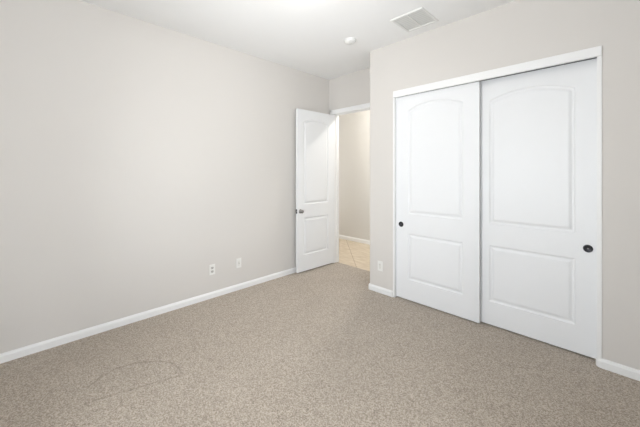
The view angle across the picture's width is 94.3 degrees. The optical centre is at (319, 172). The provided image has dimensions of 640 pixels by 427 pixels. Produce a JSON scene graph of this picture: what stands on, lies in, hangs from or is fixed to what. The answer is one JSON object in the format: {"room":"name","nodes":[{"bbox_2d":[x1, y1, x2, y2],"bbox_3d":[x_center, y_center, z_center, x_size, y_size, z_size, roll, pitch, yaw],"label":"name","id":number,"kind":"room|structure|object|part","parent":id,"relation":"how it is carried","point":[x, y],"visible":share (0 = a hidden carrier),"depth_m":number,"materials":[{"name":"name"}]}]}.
{"room":"empty bedroom","nodes":[
{"label":"empty bedroom","id":0,"kind":"room"},
{"bbox_2d":[0,0,328,353],"bbox_3d":[-1.474,0.008,3.427,4.708,3.104,0.120,0,0,-45],"label":"wall","id":1,"kind":"structure","parent":0,"point":[138,157],"depth_m":2.91,"materials":[{"name":"paint"}]},
{"bbox_2d":[0,267,295,363],"bbox_3d":[-1.425,1.453,3.378,4.468,0.071,0.018,0,0,-45],"label":"baseboard","id":2,"kind":"structure","parent":1,"relation":"attached to","point":[47,344],"depth_m":2.90,"materials":[{"name":"white paint"}]},
{"bbox_2d":[209,264,214,274],"bbox_3d":[-1.281,1.154,3.529,0.072,0.121,0.009,0,0,-45],"label":"wall outlet","id":3,"kind":"object","parent":1,"relation":"attached to","point":[211,267],"visible":1,"depth_m":3.53,"materials":[{"name":"white plastic"}]},
{"bbox_2d":[236,258,240,267],"bbox_3d":[-1.030,1.151,3.774,0.072,0.121,0.014,0,0,-45],"label":"outlet","id":4,"kind":"object","parent":1,"relation":"attached to","point":[238,261],"visible":1,"depth_m":3.77,"materials":[{"name":"white plastic"}]},
{"bbox_2d":[80,0,515,79],"bbox_3d":[0.032,-1.604,1.911,4.708,0.120,4.394,0,0,-45],"label":"ceiling","id":5,"kind":"structure","parent":0,"point":[308,36],"depth_m":3.04,"materials":[{"name":"paint"}]},
{"bbox_2d":[344,37,355,44],"bbox_3d":[0.351,-1.523,3.469,0.146,0.043,0.146,0,0,-45],"label":"smoke detector","id":6,"kind":"object","parent":5,"relation":"attached to","point":[349,41],"visible":1,"depth_m":3.43,"materials":[{"name":"white plastic"}]},
{"bbox_2d":[390,7,438,31],"bbox_3d":[0.959,-1.539,3.014,0.358,0.011,0.344,0,0,-45],"label":"ceiling vent","id":7,"kind":"object","parent":5,"relation":"in","point":[418,18],"visible":1,"depth_m":3.00,"materials":[{"name":"white plastic"}]},
{"bbox_2d":[0,238,639,426],"bbox_3d":[-0.356,1.524,3.351,5.946,0.072,6.744,0,0,-45],"label":"floor","id":8,"kind":"structure","parent":0,"point":[315,347],"depth_m":2.22,"materials":[{"name":"beige carpet"}]},
{"bbox_2d":[329,68,369,113],"bbox_3d":[0.646,0.008,4.548,0.120,3.104,1.279,0,0,-45],"label":"wall","id":9,"kind":"structure","parent":0,"point":[353,89],"depth_m":4.63,"materials":[{"name":"paint"}]},
{"bbox_2d":[330,103,369,114],"bbox_3d":[0.526,0.232,4.571,0.018,2.512,1.000,0,0,-45],"label":"trim","id":10,"kind":"structure","parent":9,"relation":"attached to","point":[366,105],"depth_m":4.62,"materials":[{"name":"white paint"}]},
{"bbox_2d":[333,107,369,262],"bbox_3d":[0.575,0.263,4.620,0.130,2.464,0.889,0,0,-45],"label":"trim","id":11,"kind":"structure","parent":9,"relation":"attached to","point":[336,116],"depth_m":4.91,"materials":[{"name":"white paint"}]},
{"bbox_2d":[296,108,333,272],"bbox_3d":[-0.058,0.266,4.612,0.795,2.406,0.148,0,0,-43],"label":"door","id":12,"kind":"structure","parent":11,"relation":"attached to","point":[314,130],"depth_m":4.57,"materials":[{"name":"white paint"}]},
{"bbox_3d":[-0.068,-0.171,4.609,0.514,1.292,0.038,0,0,-43],"label":"panel","id":13,"kind":"part","parent":12,"relation":"part of","materials":[{"name":"white paint"}]},
{"bbox_3d":[-0.068,0.952,4.609,0.514,0.554,0.038,0,0,-43],"label":"panel","id":14,"kind":"part","parent":12,"relation":"part of","materials":[{"name":"white paint"}]},
{"bbox_2d":[339,110,369,239],"bbox_3d":[1.111,0.008,6.178,0.120,3.104,4.800,0,0,-45],"label":"wall","id":15,"kind":"structure","parent":0,"point":[354,128],"depth_m":6.46,"materials":[{"name":"paint"}]},
{"bbox_2d":[339,235,369,244],"bbox_3d":[1.062,1.454,6.129,0.018,0.081,4.800,0,0,-45],"label":"baseboard","id":16,"kind":"structure","parent":15,"relation":"attached to","point":[340,236],"depth_m":6.43,"materials":[{"name":"white paint"}]},
{"bbox_2d":[370,0,639,369],"bbox_3d":[1.898,0.008,2.863,0.478,3.104,3.115,0,0,-45],"label":"wall","id":17,"kind":"structure","parent":0,"point":[518,31],"depth_m":2.44,"materials":[{"name":"paint"}]},
{"bbox_2d":[378,261,382,271],"bbox_3d":[0.745,1.159,3.680,0.009,0.121,0.072,0,0,-45],"label":"wall outlet","id":18,"kind":"object","parent":17,"relation":"attached to","point":[380,263],"visible":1,"depth_m":3.67,"materials":[{"name":"white plastic"}]},
{"bbox_2d":[369,283,392,296],"bbox_3d":[0.903,1.453,3.839,0.476,0.071,0.364,0,0,-45],"label":"baseboard","id":19,"kind":"structure","parent":17,"relation":"attached to","point":[372,287],"depth_m":3.66,"materials":[{"name":"white paint"}]},
{"bbox_2d":[393,98,395,296],"bbox_3d":[0.923,0.298,3.586,0.127,2.380,0.022,0,0,-45],"label":"trim","id":20,"kind":"structure","parent":17,"relation":"attached to","point":[394,99],"depth_m":3.54,"materials":[{"name":"white paint"}]},
{"bbox_2d":[396,81,479,322],"bbox_3d":[1.246,0.292,3.241,0.043,2.369,0.916,0,0,-45],"label":"door","id":21,"kind":"structure","parent":17,"relation":"in","point":[438,131],"depth_m":3.19,"materials":[{"name":"white paint"}]},
{"bbox_3d":[1.240,-0.155,3.234,0.010,1.270,0.608,0,0,-45],"label":"panel","id":22,"kind":"part","parent":21,"relation":"part of","materials":[{"name":"white paint"}]},
{"bbox_3d":[1.240,0.975,3.234,0.010,0.534,0.608,0,0,-45],"label":"panel","id":23,"kind":"part","parent":21,"relation":"part of","materials":[{"name":"white paint"}]},
{"bbox_2d":[393,46,601,97],"bbox_3d":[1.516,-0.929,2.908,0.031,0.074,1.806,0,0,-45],"label":"trim","id":24,"kind":"structure","parent":17,"relation":"attached to","point":[589,53],"depth_m":2.69,"materials":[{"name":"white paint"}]},
{"bbox_2d":[480,58,596,358],"bbox_3d":[1.881,0.286,2.677,0.043,2.380,0.936,0,0,-45],"label":"door","id":25,"kind":"structure","parent":17,"relation":"in","point":[538,128],"depth_m":2.60,"materials":[{"name":"white paint"}]},
{"bbox_3d":[1.875,-0.136,2.669,0.010,1.265,0.637,0,0,-45],"label":"panel","id":26,"kind":"part","parent":25,"relation":"part of","materials":[{"name":"white paint"}]},
{"bbox_3d":[1.875,0.979,2.669,0.010,0.546,0.637,0,0,-45],"label":"panel","id":27,"kind":"part","parent":25,"relation":"part of","materials":[{"name":"white paint"}]},
{"bbox_3d":[2.149,0.611,2.382,0.007,0.062,0.062,0,0,-45],"label":"finger pull","id":28,"kind":"part","parent":25,"relation":"part of","materials":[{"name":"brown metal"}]},
{"bbox_2d":[597,56,601,358],"bbox_3d":[2.183,0.298,2.318,0.127,2.380,0.029,0,0,-45],"label":"trim","id":29,"kind":"structure","parent":17,"relation":"attached to","point":[599,58],"depth_m":2.27,"materials":[{"name":"white paint"}]},
{"bbox_2d":[596,357,639,380],"bbox_3d":[2.437,1.453,1.986,0.042,0.071,0.871,0,0,-45],"label":"baseboard","id":30,"kind":"structure","parent":17,"relation":"attached to","point":[632,373],"depth_m":2.19,"materials":[{"name":"white paint"}]}
]}

